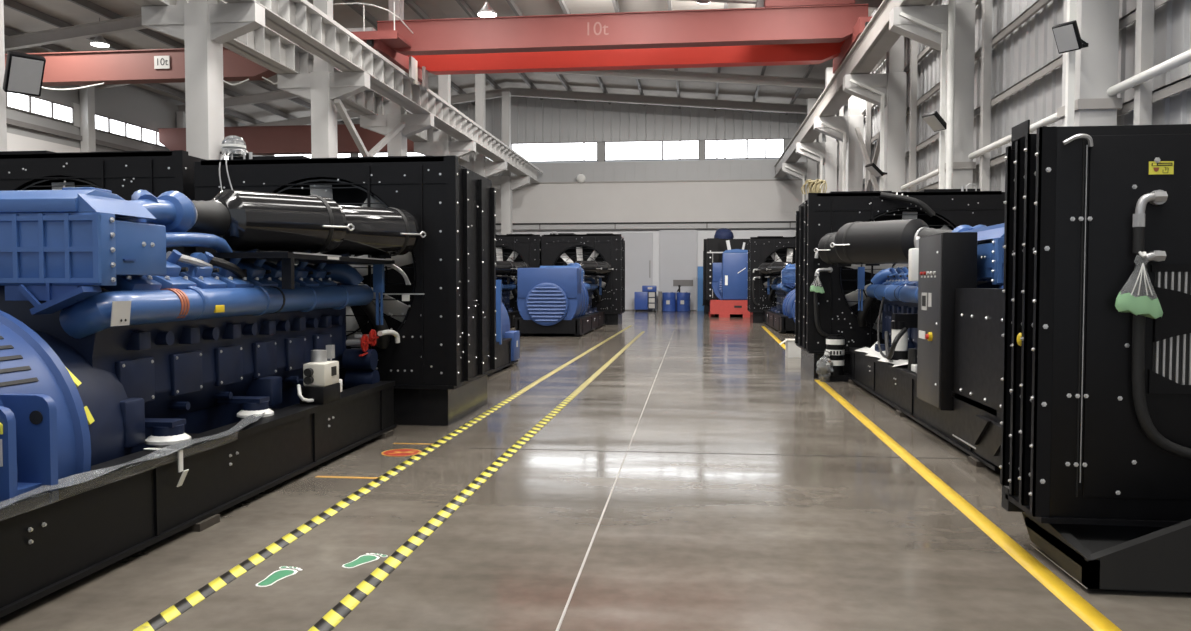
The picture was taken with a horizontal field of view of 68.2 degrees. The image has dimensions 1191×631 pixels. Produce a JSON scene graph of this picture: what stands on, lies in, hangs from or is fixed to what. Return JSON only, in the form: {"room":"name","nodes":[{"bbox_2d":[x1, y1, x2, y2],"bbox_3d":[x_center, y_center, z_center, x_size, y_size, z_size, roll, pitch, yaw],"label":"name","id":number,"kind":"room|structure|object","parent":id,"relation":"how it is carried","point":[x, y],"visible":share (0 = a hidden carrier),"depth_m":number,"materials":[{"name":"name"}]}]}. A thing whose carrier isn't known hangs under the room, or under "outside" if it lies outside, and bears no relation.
{"room":"factory floor","nodes":[
{"label":"factory floor","id":0,"kind":"room"},
{"bbox_2d":[7,133,80,152],"bbox_3d":[-23.398,-2.969,24.851,0.200,7.300,58.200,0,2,7],"label":"wall","id":1,"kind":"structure","parent":0,"point":[15,142],"depth_m":34.68,"materials":[{"name":"paint"}]},
{"bbox_2d":[5,48,264,155],"bbox_3d":[-23.338,-8.415,24.643,0.320,3.599,58.200,0,2,7],"label":"wall","id":2,"kind":"structure","parent":0,"point":[132,104],"depth_m":39.23,"materials":[{"name":"metal"}]},
{"bbox_2d":[6,92,73,123],"bbox_3d":[-22.195,-8.278,34.488,0.140,0.700,4.800,0,2,7],"label":"window","id":3,"kind":"structure","parent":2,"relation":"in","point":[34,105],"depth_m":35.07,"materials":[{"name":"glass"}]},
{"bbox_2d":[95,114,166,147],"bbox_3d":[-21.462,-8.513,40.842,0.140,0.700,5.800,0,2,7],"label":"window","id":4,"kind":"structure","parent":2,"relation":"in","point":[105,124],"depth_m":40.28,"materials":[{"name":"glass"}]},
{"bbox_2d":[72,103,255,155],"bbox_3d":[-23.389,-7.987,24.564,0.200,0.950,58.000,0,2,7],"label":"trim","id":5,"kind":"structure","parent":2,"relation":"attached to","point":[76,106],"depth_m":37.05,"materials":[{"name":"grey paint"}]},
{"bbox_2d":[239,87,509,126],"bbox_3d":[-12.534,-11.439,49.374,15.746,2.251,0.240,0,2,7],"label":"rafter","id":6,"kind":"object","parent":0,"point":[496,93],"visible":0.21,"depth_m":49.47,"materials":[{"name":"metal"}]},
{"bbox_2d":[4,0,873,124],"bbox_3d":[-7.299,-10.989,22.748,32.800,1.956,58.300,0,2,7],"label":"ceiling","id":7,"kind":"structure","parent":0,"point":[67,11],"depth_m":36.18,"materials":[{"name":"metal"}]},
{"bbox_2d":[478,2,496,16],"bbox_3d":[-3.515,-10.747,28.515,0.620,2.045,0.620,0,2,7],"label":"lamp","id":8,"kind":"object","parent":7,"relation":"hanging from","point":[486,11],"visible":0.91,"depth_m":28.41,"materials":[{"name":"metal"}]},
{"bbox_2d":[337,96,806,181],"bbox_3d":[-3.986,-10.509,51.525,32.600,5.600,0.240,0,2,7],"label":"wall","id":9,"kind":"structure","parent":0,"point":[533,120],"depth_m":50.74,"materials":[{"name":"metal"}]},
{"bbox_2d":[265,138,806,161],"bbox_3d":[-3.985,-9.510,51.572,32.600,1.160,0.180,0,2,7],"label":"trim","id":10,"kind":"structure","parent":9,"relation":"attached to","point":[786,141],"depth_m":50.34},
{"bbox_2d":[511,142,597,161],"bbox_3d":[-2.402,-9.521,51.328,5.100,1.120,0.140,0,2,7],"label":"window","id":11,"kind":"structure","parent":9,"relation":"in","point":[552,151],"depth_m":51.29,"materials":[{"name":"glass"}]},
{"bbox_2d":[604,140,698,160],"bbox_3d":[3.235,-9.497,50.679,5.450,1.120,0.140,0,2,7],"label":"window","id":12,"kind":"structure","parent":9,"relation":"in","point":[660,149],"depth_m":50.67,"materials":[{"name":"glass"}]},
{"bbox_2d":[705,138,783,159],"bbox_3d":[8.456,-9.475,50.078,4.460,1.120,0.140,0,2,7],"label":"window","id":13,"kind":"structure","parent":9,"relation":"in","point":[768,148],"depth_m":50.06,"materials":[{"name":"glass"}]},
{"bbox_2d":[0,311,1190,630],"bbox_3d":[-7.299,0.845,23.185,32.800,0.200,58.300,0,2,7],"label":"floor","id":14,"kind":"structure","parent":0,"point":[699,539],"depth_m":5.76,"materials":[{"name":"concrete"}]},
{"bbox_2d":[0,0,6,150],"bbox_3d":[-8.904,-4.826,12.534,2.500,11.920,0.820,0,2,7],"label":"column","id":15,"kind":"structure","parent":14,"relation":"on","point":[3,126],"depth_m":12.80,"materials":[{"name":"grey paint"}]},
{"bbox_2d":[3,51,45,96],"bbox_3d":[-8.225,-3.448,12.626,0.572,0.548,0.450,2,3,42],"label":"floodlight","id":16,"kind":"object","parent":15,"relation":"attached to","point":[24,73],"visible":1,"depth_m":12.50,"materials":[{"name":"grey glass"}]},
{"bbox_2d":[224,0,539,182],"bbox_3d":[-6.792,-7.064,22.482,0.600,0.900,57.600,0,2,7],"label":"beam","id":17,"kind":"structure","parent":15,"relation":"on","point":[291,19],"depth_m":25.14,"materials":[{"name":"metal"}]},
{"bbox_2d":[298,0,542,172],"bbox_3d":[-6.366,-7.231,22.376,0.070,0.100,57.500,0,2,7],"label":"trim","id":18,"kind":"structure","parent":17,"relation":"attached to","point":[306,3],"depth_m":25.75,"materials":[{"name":"grey paint"}]},
{"bbox_2d":[79,85,95,151],"bbox_3d":[-21.608,-4.889,37.567,0.370,10.199,0.440,0,2,7],"label":"wall column","id":19,"kind":"structure","parent":14,"relation":"on","point":[87,95],"depth_m":37.26,"materials":[{"name":"metal"}]},
{"bbox_2d":[0,150,204,252],"bbox_3d":[-6.582,-0.198,7.517,3.101,3.462,9.628,0,2,7],"label":"generator","id":20,"kind":"object","parent":14,"relation":"on","point":[124,173],"visible":0.06,"depth_m":10.23,"materials":[{"name":"metal"}]},
{"bbox_2d":[176,111,185,127],"bbox_3d":[-20.806,-5.146,44.517,0.370,10.199,0.440,0,2,7],"label":"wall column","id":21,"kind":"structure","parent":14,"relation":"on","point":[181,115],"depth_m":44.13,"materials":[{"name":"metal"}]},
{"bbox_2d":[177,72,453,112],"bbox_3d":[-13.222,-11.219,43.417,15.746,2.251,0.240,0,2,7],"label":"rafter","id":22,"kind":"object","parent":21,"relation":"on","point":[277,95],"visible":0.36,"depth_m":43.83,"materials":[{"name":"metal"}]},
{"bbox_2d":[141,0,264,159],"bbox_3d":[-8.217,-5.046,18.490,2.500,11.920,0.820,0,2,7],"label":"column","id":23,"kind":"structure","parent":14,"relation":"on","point":[203,26],"depth_m":18.23,"materials":[{"name":"grey paint"}]},
{"bbox_2d":[130,0,501,175],"bbox_3d":[-8.680,-7.073,22.699,0.600,0.900,57.600,0,2,7],"label":"beam","id":24,"kind":"structure","parent":23,"relation":"on","point":[263,46],"depth_m":24.07,"materials":[{"name":"metal"}]},
{"bbox_2d":[5,27,312,89],"bbox_3d":[-15.429,-7.226,25.839,14.570,1.366,2.900,0,2,7],"label":"crane","id":25,"kind":"object","parent":24,"relation":"on","point":[91,68],"visible":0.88,"depth_m":25.22,"materials":[{"name":"red"}]},
{"bbox_2d":[158,124,456,154],"bbox_3d":[-13.592,-8.295,41.705,14.580,1.260,2.900,0,2,7],"label":"crane","id":26,"kind":"object","parent":24,"relation":"on","point":[292,139],"visible":0.4,"depth_m":41.39,"materials":[{"name":"metal"}]},
{"bbox_2d":[0,135,495,617],"bbox_3d":[-3.389,-0.207,7.098,3.101,3.510,9.628,0,2,7],"label":"generator","id":27,"kind":"object","parent":14,"relation":"on","point":[342,302],"visible":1,"depth_m":6.72,"materials":[{"name":"metal"}]},
{"bbox_2d":[0,413,263,520],"bbox_3d":[-2.769,0.897,4.184,0.292,0.098,5.609,0,2,4],"label":"plastic film","id":28,"kind":"object","parent":27,"relation":"on","point":[72,485],"visible":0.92,"depth_m":4.82,"materials":[{"name":"white"}]},
{"bbox_2d":[143,448,188,486],"bbox_3d":[-2.679,0.946,5.480,0.294,0.227,0.054,0,2,11],"label":"strap","id":29,"kind":"object","parent":27,"relation":"hanging from","point":[180,452],"visible":0.9,"depth_m":5.46,"materials":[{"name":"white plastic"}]},
{"bbox_2d":[256,566,302,586],"bbox_3d":[-1.732,1.421,4.796,0.149,0.003,0.334,0,2,12],"label":"footprints","id":30,"kind":"object","parent":14,"relation":"on","point":[277,575],"visible":1,"depth_m":4.80,"materials":[{"name":"green paint"}]},
{"bbox_2d":[277,0,369,157],"bbox_3d":[-7.530,-5.266,24.447,2.500,11.920,0.820,0,2,7],"label":"column","id":31,"kind":"structure","parent":14,"relation":"on","point":[321,86],"depth_m":24.16,"materials":[{"name":"grey paint"}]},
{"bbox_2d":[334,99,405,156],"bbox_3d":[-6.791,-5.547,26.918,0.160,1.717,5.560,0,2,7],"label":"knee brace","id":32,"kind":"object","parent":31,"relation":"attached to","point":[341,109],"visible":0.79,"depth_m":25.86,"materials":[{"name":"grey paint"}]},
{"bbox_2d":[342,553,387,567],"bbox_3d":[-1.341,1.411,5.071,0.149,0.003,0.288,1,2,29],"label":"footprints","id":33,"kind":"object","parent":14,"relation":"on","point":[363,559],"visible":1,"depth_m":5.08,"materials":[{"name":"green paint"}]},
{"bbox_2d":[133,325,632,630],"bbox_3d":[-0.542,0.963,17.222,0.215,0.002,32.000,0,2,7],"label":"tape","id":34,"kind":"object","parent":14,"relation":"on","point":[177,609],"visible":1,"depth_m":5.66,"materials":[{"name":"plastic"}]},
{"bbox_2d":[360,0,433,155],"bbox_3d":[-6.843,-5.486,30.403,2.500,11.920,0.820,0,2,7],"label":"column","id":35,"kind":"structure","parent":14,"relation":"on","point":[415,123],"depth_m":30.11,"materials":[{"name":"grey paint"}]},
{"bbox_2d":[381,449,421,456],"bbox_3d":[-1.828,1.292,8.297,0.374,0.003,0.374,0,2,7],"label":"sign","id":36,"kind":"object","parent":14,"relation":"on","point":[395,452],"visible":1,"depth_m":8.29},
{"bbox_2d":[414,75,475,157],"bbox_3d":[-6.179,-5.698,36.161,2.500,11.920,0.820,0,2,7],"label":"column","id":37,"kind":"structure","parent":14,"relation":"on","point":[444,146],"depth_m":35.86,"materials":[{"name":"metal"}]},
{"bbox_2d":[308,331,644,630],"bbox_3d":[0.006,1.040,15.147,0.150,0.002,28.000,0,2,7],"label":"tape","id":38,"kind":"object","parent":14,"relation":"on","point":[360,592],"visible":1,"depth_m":5.66,"materials":[{"name":"plastic"}]},
{"bbox_2d":[458,74,506,177],"bbox_3d":[-5.492,-5.918,42.117,2.500,11.920,0.820,0,2,7],"label":"column","id":39,"kind":"structure","parent":14,"relation":"on","point":[480,166],"depth_m":41.78,"materials":[{"name":"metal"}]},
{"bbox_2d":[488,280,519,374],"bbox_3d":[-2.856,-0.032,14.536,2.074,2.530,6.191,0,2,7],"label":"generator","id":40,"kind":"object","parent":14,"relation":"on","point":[507,341],"visible":0.03,"depth_m":16.43,"materials":[{"name":"metal"}]},
{"bbox_2d":[487,91,529,234],"bbox_3d":[-4.828,-6.131,47.875,2.500,11.920,0.820,0,2,7],"label":"column","id":41,"kind":"structure","parent":14,"relation":"on","point":[506,183],"depth_m":47.56,"materials":[{"name":"metal"}]},
{"bbox_2d":[496,234,541,326],"bbox_3d":[-3.991,-1.339,31.099,3.101,3.582,9.628,0,2,7],"label":"generator","id":42,"kind":"object","parent":14,"relation":"on","point":[513,251],"visible":0.24,"depth_m":33.73,"materials":[{"name":"metal"}]},
{"bbox_2d":[514,231,624,335],"bbox_3d":[-0.882,-1.326,30.741,3.101,3.582,9.628,0,2,7],"label":"generator","id":43,"kind":"object","parent":14,"relation":"on","point":[578,288],"visible":1,"depth_m":30.39,"materials":[{"name":"metal"}]},
{"bbox_2d":[556,457,625,630],"bbox_3d":[-0.116,1.430,4.599,0.014,0.002,7.000,0,2,6],"label":"floor line","id":44,"kind":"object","parent":14,"relation":"on","point":[606,504],"depth_m":5.12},
{"bbox_2d":[634,286,656,310],"bbox_3d":[2.836,-0.966,49.801,1.230,1.455,0.600,0,2,7],"label":"tool cart","id":45,"kind":"object","parent":14,"relation":"on","point":[646,299],"visible":0.98,"depth_m":49.52,"materials":[{"name":"blue metal"}]},
{"bbox_2d":[662,292,675,311],"bbox_3d":[4.147,-0.781,49.606,0.800,1.100,0.800,0,2,7],"label":"drum","id":46,"kind":"object","parent":14,"relation":"on","point":[668,298],"visible":1,"depth_m":49.27,"materials":[{"name":"metal"}]},
{"bbox_2d":[676,292,689,311],"bbox_3d":[4.942,-0.778,49.515,0.800,1.100,0.800,0,2,7],"label":"drum","id":47,"kind":"object","parent":14,"relation":"on","point":[683,298],"visible":1,"depth_m":49.19,"materials":[{"name":"metal"}]},
{"bbox_2d":[702,238,749,317],"bbox_3d":[6.752,-1.909,44.103,2.752,3.760,6.698,0,2,7],"label":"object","id":48,"kind":"object","parent":14,"relation":"on","point":[725,261],"visible":0.85,"depth_m":40.93,"materials":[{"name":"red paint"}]},
{"bbox_2d":[714,228,733,238],"bbox_3d":[6.350,-4.041,43.552,0.976,0.592,0.997,0,2,7],"label":"cover","id":49,"kind":"object","parent":48,"relation":"on","point":[723,233],"visible":0.94,"depth_m":43.19,"materials":[{"name":"blue fabric"}]},
{"bbox_2d":[747,236,795,332],"bbox_3d":[7.339,-1.370,32.209,3.001,3.562,9.628,0,2,7],"label":"generator","id":50,"kind":"object","parent":14,"relation":"on","point":[771,259],"visible":0.69,"depth_m":35.03,"materials":[{"name":"metal"}]},
{"bbox_2d":[780,339,800,357],"bbox_3d":[4.231,0.707,19.130,0.467,0.376,0.520,0,2,7],"label":"carton","id":51,"kind":"object","parent":14,"relation":"on","point":[791,350],"visible":0.81,"depth_m":18.88,"materials":[{"name":"white cardboard"}]},
{"bbox_2d":[782,98,816,200],"bbox_3d":[10.076,-5.306,43.366,1.750,10.604,0.820,0,2,7],"label":"column","id":52,"kind":"structure","parent":14,"relation":"on","point":[809,168],"depth_m":43.05,"materials":[{"name":"metal"}]},
{"bbox_2d":[796,67,836,192],"bbox_3d":[9.366,-5.079,37.211,1.750,10.604,0.820,0,2,7],"label":"column","id":53,"kind":"structure","parent":14,"relation":"on","point":[827,149],"depth_m":36.83,"materials":[{"name":"metal"}]},
{"bbox_2d":[774,0,929,177],"bbox_3d":[7.016,-7.081,20.889,0.560,0.770,57.600,0,2,7],"label":"beam","id":54,"kind":"structure","parent":53,"relation":"on","point":[876,39],"depth_m":24.77,"materials":[{"name":"metal"}]},
{"bbox_2d":[333,0,872,88],"bbox_3d":[-0.010,-8.361,26.829,15.770,2.230,4.920,0,2,7],"label":"crane","id":55,"kind":"object","parent":54,"relation":"on","point":[773,32],"visible":0.88,"depth_m":25.90,"materials":[{"name":"metal"}]},
{"bbox_2d":[816,350,832,381],"bbox_3d":[3.712,0.819,14.257,0.283,0.511,0.222,0,2,7],"label":"plastic bag","id":56,"kind":"object","parent":14,"relation":"on","point":[824,368],"visible":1,"depth_m":14.20,"materials":[{"name":"white"}]},
{"bbox_2d":[826,334,850,381],"bbox_3d":[3.954,0.686,14.471,0.450,0.760,0.452,0,2,7],"label":"canister","id":57,"kind":"object","parent":14,"relation":"on","point":[835,343],"visible":0.91,"depth_m":14.27,"materials":[{"name":"black plastic"}]},
{"bbox_2d":[814,95,863,190],"bbox_3d":[8.702,-4.866,31.453,1.750,10.604,0.820,0,2,7],"label":"column","id":58,"kind":"structure","parent":14,"relation":"on","point":[854,155],"depth_m":31.10,"materials":[{"name":"metal"}]},
{"bbox_2d":[818,121,845,190],"bbox_3d":[8.349,-3.369,31.172,0.955,7.032,0.090,0,2,7],"label":"conduit","id":59,"kind":"object","parent":58,"relation":"attached to","point":[820,122],"visible":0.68,"depth_m":31.01,"materials":[{"name":"white metal"}]},
{"bbox_2d":[838,105,843,190],"bbox_3d":[10.088,-5.040,36.223,0.150,10.600,0.160,0,2,7],"label":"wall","id":60,"kind":"structure","parent":14,"relation":"on","point":[841,111],"depth_m":36.10,"materials":[{"name":"grey paint"}]},
{"bbox_2d":[865,71,871,188],"bbox_3d":[9.423,-4.828,30.465,0.150,10.600,0.160,0,2,7],"label":"column","id":61,"kind":"structure","parent":14,"relation":"on","point":[868,104],"depth_m":30.34,"materials":[{"name":"metal"}]},
{"bbox_2d":[843,35,905,191],"bbox_3d":[7.969,-4.632,25.100,1.750,10.604,0.820,0,2,7],"label":"column","id":62,"kind":"structure","parent":14,"relation":"on","point":[892,83],"depth_m":24.75,"materials":[{"name":"metal"}]},
{"bbox_2d":[849,79,884,190],"bbox_3d":[7.616,-3.134,24.818,0.955,7.032,0.090,0,2,7],"label":"conduit","id":63,"kind":"object","parent":62,"relation":"attached to","point":[851,80],"visible":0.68,"depth_m":24.67,"materials":[{"name":"white metal"}]},
{"bbox_2d":[865,163,886,176],"bbox_3d":[7.850,-4.061,24.601,0.507,0.360,0.360,-1,2,-13],"label":"floodlight","id":64,"kind":"object","parent":63,"relation":"attached to","point":[872,168],"visible":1,"depth_m":24.49,"materials":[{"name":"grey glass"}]},
{"bbox_2d":[855,127,879,190],"bbox_3d":[8.857,-4.545,28.224,0.160,3.898,5.469,0,2,7],"label":"brace","id":65,"kind":"object","parent":62,"relation":"attached to","point":[872,180],"visible":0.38,"depth_m":28.40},
{"bbox_2d":[795,184,1004,470],"bbox_3d":[4.756,-0.332,11.417,3.241,3.442,10.302,0,2,7],"label":"generator","id":66,"kind":"object","parent":14,"relation":"on","point":[919,275],"visible":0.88,"depth_m":11.37,"materials":[{"name":"metal"}]},
{"bbox_2d":[801,179,826,193],"bbox_3d":[3.709,-2.190,14.954,0.431,0.260,0.221,0,2,7],"label":"wire bundle","id":67,"kind":"object","parent":66,"relation":"on","point":[813,186],"visible":0.88,"depth_m":14.89,"materials":[{"name":"fabric"}]},
{"bbox_2d":[810,272,823,293],"bbox_3d":[3.656,-0.539,14.506,0.236,0.363,0.072,0,2,7],"label":"bag","id":68,"kind":"object","parent":66,"relation":"hanging from","point":[816,286],"visible":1,"depth_m":14.49,"materials":[{"name":"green plastic"}]},
{"bbox_2d":[855,342,907,366],"bbox_3d":[4.120,0.508,12.286,0.581,0.154,2.901,0,2,7],"label":"paper sheet","id":69,"kind":"object","parent":66,"relation":"on","point":[871,351],"visible":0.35,"depth_m":12.41,"materials":[{"name":"white paper"}]},
{"bbox_2d":[909,39,917,191],"bbox_3d":[8.691,-4.593,24.111,0.150,10.600,0.160,0,2,7],"label":"column","id":70,"kind":"structure","parent":14,"relation":"on","point":[914,44],"depth_m":24.01,"materials":[{"name":"metal"}]},
{"bbox_2d":[901,169,938,189],"bbox_3d":[8.392,-3.475,22.021,0.295,0.130,5.300,0,2,7],"label":"pipe","id":71,"kind":"object","parent":70,"relation":"attached to","point":[935,172],"visible":0.59,"depth_m":22.52,"materials":[{"name":"white metal"}]},
{"bbox_2d":[889,0,975,188],"bbox_3d":[7.265,-4.406,18.994,1.750,10.604,0.820,0,2,7],"label":"column","id":72,"kind":"structure","parent":14,"relation":"on","point":[936,15],"depth_m":18.64,"materials":[{"name":"grey paint"}]},
{"bbox_2d":[899,12,946,188],"bbox_3d":[6.912,-2.908,18.713,0.955,7.032,0.090,0,2,7],"label":"conduit","id":73,"kind":"object","parent":72,"relation":"attached to","point":[904,15],"visible":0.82,"depth_m":18.57,"materials":[{"name":"white metal"}]},
{"bbox_2d":[922,111,946,131],"bbox_3d":[7.160,-4.064,18.446,0.507,0.360,0.360,-1,2,-23],"label":"floodlight","id":74,"kind":"object","parent":73,"relation":"attached to","point":[933,119],"visible":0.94,"depth_m":18.34,"materials":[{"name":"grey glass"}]},
{"bbox_2d":[946,0,955,188],"bbox_3d":[7.353,-3.776,18.252,0.140,9.400,0.140,0,2,7],"label":"downpipe","id":75,"kind":"object","parent":14,"relation":"on","point":[951,3],"visible":0.48,"depth_m":18.17,"materials":[{"name":"white metal"}]},
{"bbox_2d":[815,380,1121,630],"bbox_3d":[2.807,1.315,7.682,0.165,0.002,13.803,0,2,7],"label":"floor marking","id":76,"kind":"object","parent":14,"relation":"on","point":[1091,616],"depth_m":5.50,"materials":[{"name":"paint"}]},
{"bbox_2d":[979,0,992,190],"bbox_3d":[7.986,-4.367,18.006,0.150,10.600,0.160,0,2,7],"label":"column","id":77,"kind":"structure","parent":14,"relation":"on","point":[986,57],"depth_m":17.93,"materials":[{"name":"metal"}]},
{"bbox_2d":[968,113,1060,158],"bbox_3d":[7.671,-3.244,15.767,0.295,0.130,5.500,0,2,7],"label":"pipe","id":78,"kind":"object","parent":77,"relation":"attached to","point":[1051,119],"visible":0.41,"depth_m":16.30,"materials":[{"name":"white metal"}]},
{"bbox_2d":[1057,0,1121,126],"bbox_3d":[6.526,-4.170,12.591,1.750,10.604,0.820,0,2,7],"label":"column","id":79,"kind":"structure","parent":14,"relation":"on","point":[1096,65],"depth_m":12.25,"materials":[{"name":"grey paint"}]},
{"bbox_2d":[1052,20,1088,53],"bbox_3d":[6.491,-3.797,12.038,0.390,0.369,0.306,-1,3,-33],"label":"floodlight","id":80,"kind":"object","parent":79,"relation":"attached to","point":[1067,37],"visible":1,"depth_m":11.96,"materials":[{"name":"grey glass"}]},
{"bbox_2d":[1065,0,1076,125],"bbox_3d":[6.173,-2.672,12.309,0.955,7.032,0.090,0,2,7],"label":"conduit","id":81,"kind":"object","parent":79,"relation":"attached to","point":[1071,4],"visible":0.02,"depth_m":12.20,"materials":[{"name":"white metal"}]},
{"bbox_2d":[999,120,1190,592],"bbox_3d":[3.978,0.152,4.951,3.068,2.530,1.274,0,2,7],"label":"radiator","id":82,"kind":"object","parent":14,"relation":"on","point":[1095,459],"visible":0.98,"depth_m":4.81,"materials":[{"name":"black metal"}]},
{"bbox_2d":[1115,251,1162,318],"bbox_3d":[2.895,-0.161,4.681,0.236,0.363,0.072,0,2,7],"label":"bag","id":83,"kind":"object","parent":82,"relation":"hanging from","point":[1138,296],"visible":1,"depth_m":4.66,"materials":[{"name":"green plastic"}]},
{"bbox_2d":[1147,264,1190,393],"bbox_3d":[4.138,0.079,4.639,2.280,0.700,0.024,0,2,7],"label":"grille","id":84,"kind":"object","parent":82,"relation":"attached to","point":[1168,336],"depth_m":4.75,"materials":[{"name":"black"}]},
{"bbox_2d":[1133,0,1153,124],"bbox_3d":[7.248,-4.131,11.603,0.150,10.600,0.160,0,2,7],"label":"column","id":85,"kind":"structure","parent":14,"relation":"on","point":[1144,35],"depth_m":11.57,"materials":[{"name":"metal"}]},
{"bbox_2d":[836,0,981,143],"bbox_3d":[8.526,-6.897,20.923,0.213,0.150,58.000,0,2,7],"label":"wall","id":86,"kind":"structure","parent":85,"relation":"attached to","point":[927,49],"depth_m":23.84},
{"bbox_2d":[863,0,1169,183],"bbox_3d":[8.526,-4.449,21.013,0.213,0.150,58.000,0,2,7],"label":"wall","id":87,"kind":"structure","parent":85,"relation":"attached to","point":[1126,20],"depth_m":15.77,"materials":[{"name":"metal"}]},
{"bbox_2d":[916,75,1190,191],"bbox_3d":[8.526,-3.229,21.058,0.213,0.150,58.000,0,2,7],"label":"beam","id":88,"kind":"structure","parent":85,"relation":"attached to","point":[1180,85],"depth_m":11.52,"materials":[{"name":"metal"}]},
{"bbox_2d":[1107,49,1190,95],"bbox_3d":[7.030,-3.039,10.208,0.295,0.130,4.100,0,2,7],"label":"pipe","id":89,"kind":"object","parent":85,"relation":"attached to","point":[1183,58],"visible":0.84,"depth_m":11.09,"materials":[{"name":"white metal"}]},
{"bbox_3d":[-9.591,-4.606,6.577,2.500,11.920,0.820,0,2,7],"label":"column","id":90,"kind":"structure","parent":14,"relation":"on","visible":0},
{"bbox_3d":[-17.389,-9.885,7.282,15.746,2.251,0.240,0,2,7],"label":"rafter","id":91,"kind":"object","parent":90,"relation":"on","visible":0},
{"bbox_2d":[4,26,264,123],"bbox_3d":[-22.341,-10.081,24.365,0.130,0.260,58.000,0,2,7],"label":"roof purlin","id":92,"kind":"structure","parent":91,"relation":"on","point":[8,31],"depth_m":41.30,"materials":[{"name":"metal"}]},
{"bbox_2d":[3,0,296,118],"bbox_3d":[-20.355,-10.304,24.128,0.130,0.260,58.000,0,2,7],"label":"roof purlin","id":93,"kind":"structure","parent":91,"relation":"on","point":[12,4],"depth_m":31.96,"materials":[{"name":"metal"}]},
{"bbox_2d":[68,0,344,123],"bbox_3d":[-18.368,-10.528,23.890,0.130,0.260,58.000,0,2,7],"label":"roof purlin","id":94,"kind":"structure","parent":91,"relation":"on","point":[89,5],"depth_m":34.22,"materials":[{"name":"metal"}]},
{"bbox_2d":[342,0,474,104],"bbox_3d":[-10.420,-11.421,22.941,0.130,0.260,58.000,0,2,7],"label":"roof purlin","id":95,"kind":"structure","parent":91,"relation":"on","point":[356,7],"depth_m":34.93,"materials":[{"name":"metal"}]},
{"bbox_2d":[404,0,500,88],"bbox_3d":[-8.433,-11.645,22.703,0.130,0.260,58.000,0,2,7],"label":"roof purlin","id":96,"kind":"structure","parent":91,"relation":"on","point":[410,3],"depth_m":35.25,"materials":[{"name":"metal"}]},
{"bbox_3d":[-1.395,-10.043,5.431,16.533,1.799,0.240,0,2,7],"label":"rafter","id":97,"kind":"object","parent":90,"relation":"on","visible":0},
{"bbox_2d":[455,0,542,99],"bbox_3d":[-6.447,-11.610,22.476,0.130,0.260,58.000,0,2,7],"label":"roof purlin","id":98,"kind":"structure","parent":97,"relation":"on","point":[462,3],"depth_m":35.17,"materials":[{"name":"metal"}]},
{"bbox_2d":[506,0,576,101],"bbox_3d":[-4.460,-11.435,22.253,0.130,0.260,58.000,0,2,7],"label":"roof purlin","id":99,"kind":"structure","parent":97,"relation":"on","point":[512,4],"depth_m":34.70,"materials":[{"name":"metal"}]},
{"bbox_2d":[558,0,610,103],"bbox_3d":[-2.473,-11.261,22.030,0.130,0.260,58.000,0,2,7],"label":"roof purlin","id":100,"kind":"structure","parent":97,"relation":"on","point":[562,3],"depth_m":33.89,"materials":[{"name":"metal"}]},
{"bbox_3d":[-22.180,-4.706,32.604,0.370,10.199,0.440,0,2,7],"label":"wall column","id":101,"kind":"structure","parent":14,"relation":"on","visible":0},
{"bbox_2d":[4,0,312,50],"bbox_3d":[-14.595,-10.779,31.505,15.746,2.251,0.240,0,2,7],"label":"rafter","id":102,"kind":"object","parent":101,"relation":"on","point":[131,23],"depth_m":32.00,"materials":[{"name":"metal"}]},
{"bbox_2d":[496,223,795,310],"bbox_3d":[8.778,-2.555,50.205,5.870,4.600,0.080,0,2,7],"label":"wall","id":103,"kind":"structure","parent":0,"point":[738,234],"depth_m":50.36,"materials":[{"name":"paint"}]},
{"bbox_2d":[621,233,652,310],"bbox_3d":[2.374,-2.530,50.889,1.850,4.500,0.150,0,2,7],"label":"door","id":104,"kind":"structure","parent":103,"relation":"in","point":[638,246],"depth_m":50.84,"materials":[{"name":"metal"}]},
{"bbox_2d":[496,223,795,229],"bbox_3d":[2.584,-5.128,50.644,18.500,0.330,0.240,0,2,7],"label":"trim","id":105,"kind":"structure","parent":103,"relation":"attached to","point":[675,225],"depth_m":50.47,"materials":[{"name":"metal"}]},
{"bbox_2d":[659,229,696,310],"bbox_3d":[4.753,-2.608,50.562,2.150,4.680,0.130,0,2,7],"label":"door","id":106,"kind":"structure","parent":103,"relation":"in","point":[678,247],"depth_m":50.51,"materials":[{"name":"metal"}]},
{"bbox_2d":[492,179,804,224],"bbox_3d":[-4.008,-6.524,51.483,32.600,2.440,0.620,0,2,7],"label":"wall","id":107,"kind":"structure","parent":0,"point":[748,200],"depth_m":50.38,"materials":[{"name":"white"}]},
{"bbox_2d":[816,0,1190,191],"bbox_3d":[8.727,-4.806,21.077,0.165,11.250,58.200,0,2,7],"label":"wall","id":108,"kind":"structure","parent":0,"point":[1031,46],"depth_m":16.88,"materials":[{"name":"metal"}]},
{"bbox_2d":[509,87,806,113],"bbox_3d":[3.460,-11.597,47.523,16.533,1.799,0.240,0,2,7],"label":"rafter","id":109,"kind":"object","parent":108,"relation":"attached to","point":[517,92],"visible":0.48,"depth_m":47.49,"materials":[{"name":"metal"}]},
{"bbox_2d":[527,69,824,89],"bbox_3d":[2.773,-11.377,41.567,16.533,1.799,0.240,0,2,7],"label":"rafter","id":110,"kind":"object","parent":108,"relation":"attached to","point":[651,74],"visible":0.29,"depth_m":41.27,"materials":[{"name":"metal"}]},
{"bbox_2d":[679,0,882,9],"bbox_3d":[1.399,-10.937,29.654,16.533,1.799,0.240,0,2,7],"label":"rafter","id":111,"kind":"object","parent":108,"relation":"attached to","point":[873,4],"depth_m":29.11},
{"bbox_2d":[837,0,1051,170],"bbox_3d":[8.526,-5.678,20.968,0.213,0.150,58.000,0,2,7],"label":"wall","id":112,"kind":"structure","parent":108,"relation":"attached to","point":[1039,4],"depth_m":17.29,"materials":[{"name":"metal"}]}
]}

